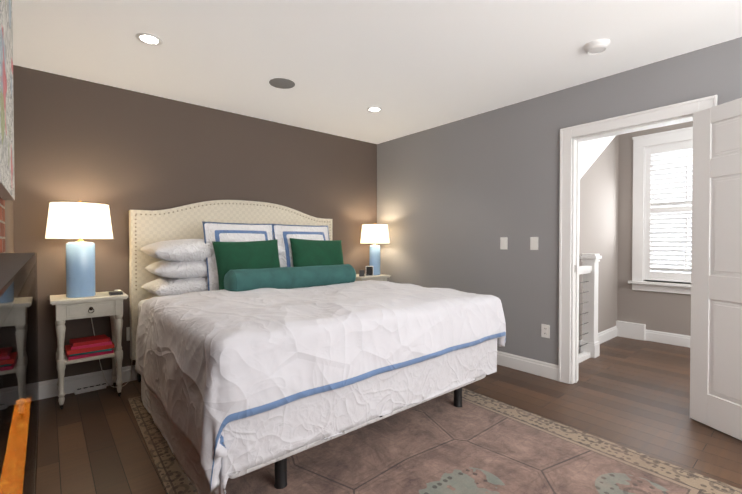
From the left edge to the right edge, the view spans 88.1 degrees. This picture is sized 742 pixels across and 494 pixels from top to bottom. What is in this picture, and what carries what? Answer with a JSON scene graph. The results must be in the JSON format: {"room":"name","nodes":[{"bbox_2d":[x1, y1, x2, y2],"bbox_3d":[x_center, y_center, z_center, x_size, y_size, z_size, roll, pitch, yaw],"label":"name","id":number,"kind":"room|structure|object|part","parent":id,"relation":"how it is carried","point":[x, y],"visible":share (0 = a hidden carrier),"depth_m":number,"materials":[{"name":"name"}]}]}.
{"room":"bedroom","nodes":[
{"label":"bedroom","id":0,"kind":"room"},
{"bbox_2d":[0,197,4,252],"bbox_3d":[-0.485,-0.052,0.323,0.030,2.440,3.870,-1,1,-40],"label":"brick wall","id":1,"kind":"structure","parent":0,"point":[2,225],"depth_m":1.70,"materials":[{"name":"red brick"}]},
{"bbox_2d":[0,0,14,199],"bbox_3d":[-1.114,-0.693,1.111,0.039,0.980,1.600,-1,1,-40],"label":"picture","id":2,"kind":"object","parent":1,"relation":"attached to","point":[7,184],"visible":0.96,"depth_m":1.43,"materials":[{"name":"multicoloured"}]},
{"bbox_2d":[0,253,38,493],"bbox_3d":[-0.810,0.387,0.826,0.117,0.707,1.950,-1,1,-40],"label":"fireplace","id":3,"kind":"object","parent":1,"relation":"attached to","point":[19,407],"visible":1,"depth_m":0.54,"materials":[{"name":"black metal"}]},
{"bbox_2d":[5,200,13,252],"bbox_3d":[-0.914,-0.058,0.712,0.120,2.440,5.260,-1,1,-40],"label":"wall","id":4,"kind":"structure","parent":0,"point":[9,234],"depth_m":2.44,"materials":[{"name":"brown paint"}]},
{"bbox_2d":[13,65,376,381],"bbox_3d":[-1.285,-0.101,3.925,3.710,2.440,0.120,-1,1,-40],"label":"wall","id":5,"kind":"structure","parent":0,"point":[121,152],"depth_m":3.22,"materials":[{"name":"brown paint"}]},
{"bbox_2d":[38,365,136,399],"bbox_3d":[-1.241,1.055,3.888,3.470,0.130,0.016,-1,1,-40],"label":"baseboard","id":6,"kind":"structure","parent":5,"relation":"attached to","point":[48,389],"depth_m":3.01,"materials":[{"name":"white wood"}]},
{"bbox_2d":[126,327,129,340],"bbox_3d":[-2.018,0.728,3.230,0.072,0.114,0.008,-1,1,-40],"label":"outlet","id":7,"kind":"object","parent":5,"relation":"attached to","point":[128,333],"visible":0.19,"depth_m":3.21,"materials":[{"name":"white plastic"}]},
{"bbox_2d":[12,0,741,143],"bbox_3d":[0.416,-1.324,1.902,3.710,0.060,5.380,-1,1,-40],"label":"ceiling","id":8,"kind":"structure","parent":0,"point":[408,67],"depth_m":2.53,"materials":[{"name":"white paint"}]},
{"bbox_2d":[135,33,162,45],"bbox_3d":[-1.384,-1.296,2.395,0.150,0.008,0.150,-1,1,-40],"label":"recessed light","id":9,"kind":"object","parent":8,"relation":"in","point":[149,39],"visible":1,"depth_m":2.39,"materials":[{"name":"white glass"}]},
{"bbox_2d":[269,78,294,88],"bbox_3d":[-0.712,-1.308,3.070,0.204,0.004,0.204,-1,1,-40],"label":"ceiling speaker","id":10,"kind":"object","parent":8,"relation":"attached to","point":[282,83],"visible":1,"depth_m":3.06,"materials":[{"name":"grey metal"}]},
{"bbox_2d":[367,106,381,111],"bbox_3d":[0.032,-1.314,3.662,0.150,0.008,0.150,-1,1,-40],"label":"recessed light","id":11,"kind":"object","parent":8,"relation":"in","point":[374,109],"visible":1,"depth_m":3.65,"materials":[{"name":"white glass"}]},
{"bbox_2d":[583,39,609,54],"bbox_3d":[1.452,-1.281,2.467,0.150,0.040,0.150,-1,1,-40],"label":"smoke detector","id":12,"kind":"object","parent":8,"relation":"attached to","point":[597,46],"visible":1,"depth_m":2.43,"materials":[{"name":"white plastic"}]},
{"bbox_2d":[36,336,741,493],"bbox_3d":[1.236,1.177,2.631,5.860,0.080,5.380,-1,1,-40],"label":"floor","id":13,"kind":"structure","parent":0,"point":[632,394],"depth_m":2.53,"materials":[{"name":"brown wood"}]},
{"bbox_2d":[50,289,127,409],"bbox_3d":[-2.116,0.735,2.883,0.450,0.795,0.380,-1,1,-40],"label":"nightstand","id":14,"kind":"object","parent":13,"relation":"on","point":[98,304],"visible":1,"depth_m":2.79,"materials":[{"name":"paint"}]},
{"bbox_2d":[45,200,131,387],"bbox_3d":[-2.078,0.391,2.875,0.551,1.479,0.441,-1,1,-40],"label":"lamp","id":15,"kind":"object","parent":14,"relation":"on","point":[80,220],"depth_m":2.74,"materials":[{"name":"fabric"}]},
{"bbox_3d":[-2.089,0.754,3.083,0.306,0.747,0.116,-1,1,-40],"label":"lamp cord","id":16,"kind":"part","parent":15,"relation":"part of","materials":[{"name":"plastic"}]},
{"bbox_2d":[65,334,113,359],"bbox_3d":[-2.110,0.744,2.876,0.288,0.112,0.220,-1,1,-40],"label":"books","id":17,"kind":"object","parent":14,"relation":"on","point":[99,346],"depth_m":2.81,"materials":[{"name":"red paper"}]},
{"bbox_2d":[74,383,105,394],"bbox_3d":[-2.208,1.115,3.019,0.201,0.031,0.051,-1,1,-40],"label":"floor vent","id":18,"kind":"object","parent":13,"relation":"on","point":[89,388],"visible":1,"depth_m":3.00,"materials":[{"name":"white metal"}]},
{"bbox_2d":[129,200,505,493],"bbox_3d":[-0.523,0.344,2.982,2.155,1.575,2.273,-1,1,-40],"label":"bed","id":19,"kind":"object","parent":13,"relation":"on","point":[263,334],"visible":1,"depth_m":2.15,"materials":[{"name":"fabric"}]},
{"bbox_3d":[-0.525,0.564,2.991,1.930,0.265,2.060,-1,1,-40],"label":"mattress","id":20,"kind":"part","parent":19,"relation":"part of","materials":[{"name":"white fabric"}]},
{"bbox_2d":[212,239,279,289],"bbox_3d":[-0.990,0.168,3.147,0.576,0.465,0.203,-1,1,-40],"label":"pillow","id":21,"kind":"object","parent":19,"relation":"on","point":[227,254],"depth_m":3.06,"materials":[{"name":"fabric"}]},
{"bbox_2d":[290,238,343,266],"bbox_3d":[-0.483,0.149,3.578,0.586,0.465,0.205,-1,1,-40],"label":"pillow","id":22,"kind":"object","parent":19,"relation":"on","point":[303,251],"depth_m":3.50,"materials":[{"name":"fabric"}]},
{"bbox_2d":[141,339,496,493],"bbox_3d":[-0.359,0.754,2.798,2.038,0.706,1.655,-1,1,-40],"label":"bed skirt","id":23,"kind":"object","parent":19,"relation":"on","point":[256,442],"depth_m":1.89,"materials":[{"name":"white fabric"}]},
{"bbox_2d":[355,266,390,280],"bbox_3d":[-0.057,0.664,4.629,0.450,0.890,0.380,-1,1,-40],"label":"nightstand","id":24,"kind":"object","parent":13,"relation":"on","point":[362,276],"visible":0.06,"depth_m":4.48,"materials":[{"name":"paint"}]},
{"bbox_2d":[360,223,389,274],"bbox_3d":[0.048,0.019,4.651,0.356,0.640,0.356,-1,1,-40],"label":"lamp","id":25,"kind":"object","parent":24,"relation":"on","point":[374,233],"visible":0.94,"depth_m":4.54,"materials":[{"name":"fabric"}]},
{"bbox_2d":[128,388,741,493],"bbox_3d":[-0.018,1.135,2.301,2.100,0.011,3.060,-1,1,-39],"label":"rug","id":26,"kind":"object","parent":13,"relation":"on","point":[476,443],"visible":0.5,"depth_m":2.02,"materials":[{"name":"fabric"}]},
{"bbox_2d":[579,253,601,362],"bbox_3d":[1.961,0.597,3.691,0.927,1.050,0.154,-1,1,-40],"label":"stair railing","id":27,"kind":"object","parent":13,"relation":"on","point":[590,343],"visible":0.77,"depth_m":3.89,"materials":[{"name":"white wood"}]},
{"bbox_2d":[377,37,741,364],"bbox_3d":[1.785,-0.220,3.079,0.120,2.700,5.140,-1,1,-40],"label":"wall","id":28,"kind":"structure","parent":0,"point":[457,200],"depth_m":3.57,"materials":[{"name":"grey paint"}]},
{"bbox_2d":[500,237,507,249],"bbox_3d":[1.251,-0.034,3.611,0.009,0.115,0.072,-1,1,-40],"label":"switch plate","id":29,"kind":"object","parent":28,"relation":"attached to","point":[503,242],"visible":1,"depth_m":3.61,"materials":[{"name":"white plastic"}]},
{"bbox_2d":[497,351,557,380],"bbox_3d":[0.841,1.052,4.104,0.016,0.130,2.300,-1,1,-40],"label":"baseboard","id":30,"kind":"structure","parent":28,"relation":"attached to","point":[536,367],"depth_m":3.42,"materials":[{"name":"white wood"}]},
{"bbox_2d":[530,237,537,249],"bbox_3d":[1.442,-0.031,3.386,0.009,0.115,0.072,-1,1,-40],"label":"switch plate","id":31,"kind":"object","parent":28,"relation":"attached to","point":[533,243],"visible":1,"depth_m":3.38,"materials":[{"name":"white plastic"}]},
{"bbox_2d":[541,324,549,337],"bbox_3d":[1.510,0.727,3.317,0.008,0.114,0.072,-1,1,-40],"label":"outlet","id":32,"kind":"object","parent":28,"relation":"attached to","point":[545,330],"visible":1,"depth_m":3.31,"materials":[{"name":"white plastic"}]},
{"bbox_2d":[558,95,717,383],"bbox_3d":[1.953,0.078,2.884,0.172,2.110,0.980,-1,1,-40],"label":"door frame","id":33,"kind":"structure","parent":28,"relation":"attached to","point":[569,235],"depth_m":3.15,"materials":[{"name":"white wood"}]},
{"bbox_2d":[690,98,741,440],"bbox_3d":[2.186,0.131,2.118,0.466,2.000,0.715,-1,1,-40],"label":"door","id":34,"kind":"structure","parent":28,"relation":"in","point":[716,339],"depth_m":2.36,"materials":[{"name":"white wood"}]},
{"bbox_2d":[580,135,615,178],"bbox_3d":[2.207,-0.976,3.924,1.630,1.210,0.160,-1,1,-40],"label":"soffit","id":35,"kind":"structure","parent":0,"point":[591,151],"depth_m":3.79,"materials":[{"name":"white paint"}]},
{"bbox_2d":[579,135,618,339],"bbox_3d":[2.269,-0.234,4.170,2.030,2.700,0.120,-1,1,-40],"label":"wall","id":36,"kind":"structure","parent":0,"point":[599,206],"depth_m":4.46,"materials":[{"name":"grey paint"}]},
{"bbox_2d":[579,326,616,353],"bbox_3d":[2.297,1.051,4.123,1.990,0.130,0.016,-1,1,-40],"label":"baseboard","id":37,"kind":"structure","parent":36,"relation":"attached to","point":[603,336],"depth_m":4.52,"materials":[{"name":"white wood"}]},
{"bbox_2d":[617,121,692,335],"bbox_3d":[4.107,-0.228,3.665,0.120,2.700,3.270,-1,1,-40],"label":"wall","id":38,"kind":"structure","parent":0,"point":[662,312],"depth_m":4.66,"materials":[{"name":"grey paint"}]},
{"bbox_2d":[616,320,645,340],"bbox_3d":[3.159,1.014,4.668,0.050,0.190,0.300,-1,1,-40],"label":"air vent","id":39,"kind":"object","parent":38,"relation":"in","point":[631,330],"visible":0.83,"depth_m":4.64,"materials":[{"name":"white metal"}]},
{"bbox_2d":[628,127,692,294],"bbox_3d":[3.534,-0.398,4.284,0.190,1.845,1.080,-1,1,-40],"label":"window","id":40,"kind":"structure","parent":38,"relation":"in","point":[645,216],"depth_m":4.44,"materials":[{"name":"white wood"}]},
{"bbox_2d":[645,329,690,347],"bbox_3d":[4.055,1.058,3.638,0.016,0.130,3.030,-1,1,-40],"label":"baseboard","id":41,"kind":"structure","parent":38,"relation":"attached to","point":[650,335],"depth_m":4.40,"materials":[{"name":"white wood"}]},
{"label":"outside","id":42,"kind":"structure","parent":0,"visible":0},
{"bbox_2d":[650,149,692,272],"bbox_3d":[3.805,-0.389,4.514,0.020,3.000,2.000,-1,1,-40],"label":"window pane","id":43,"kind":"object","parent":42,"point":[671,226],"depth_m":4.68,"materials":[{"name":"white"}]}
]}

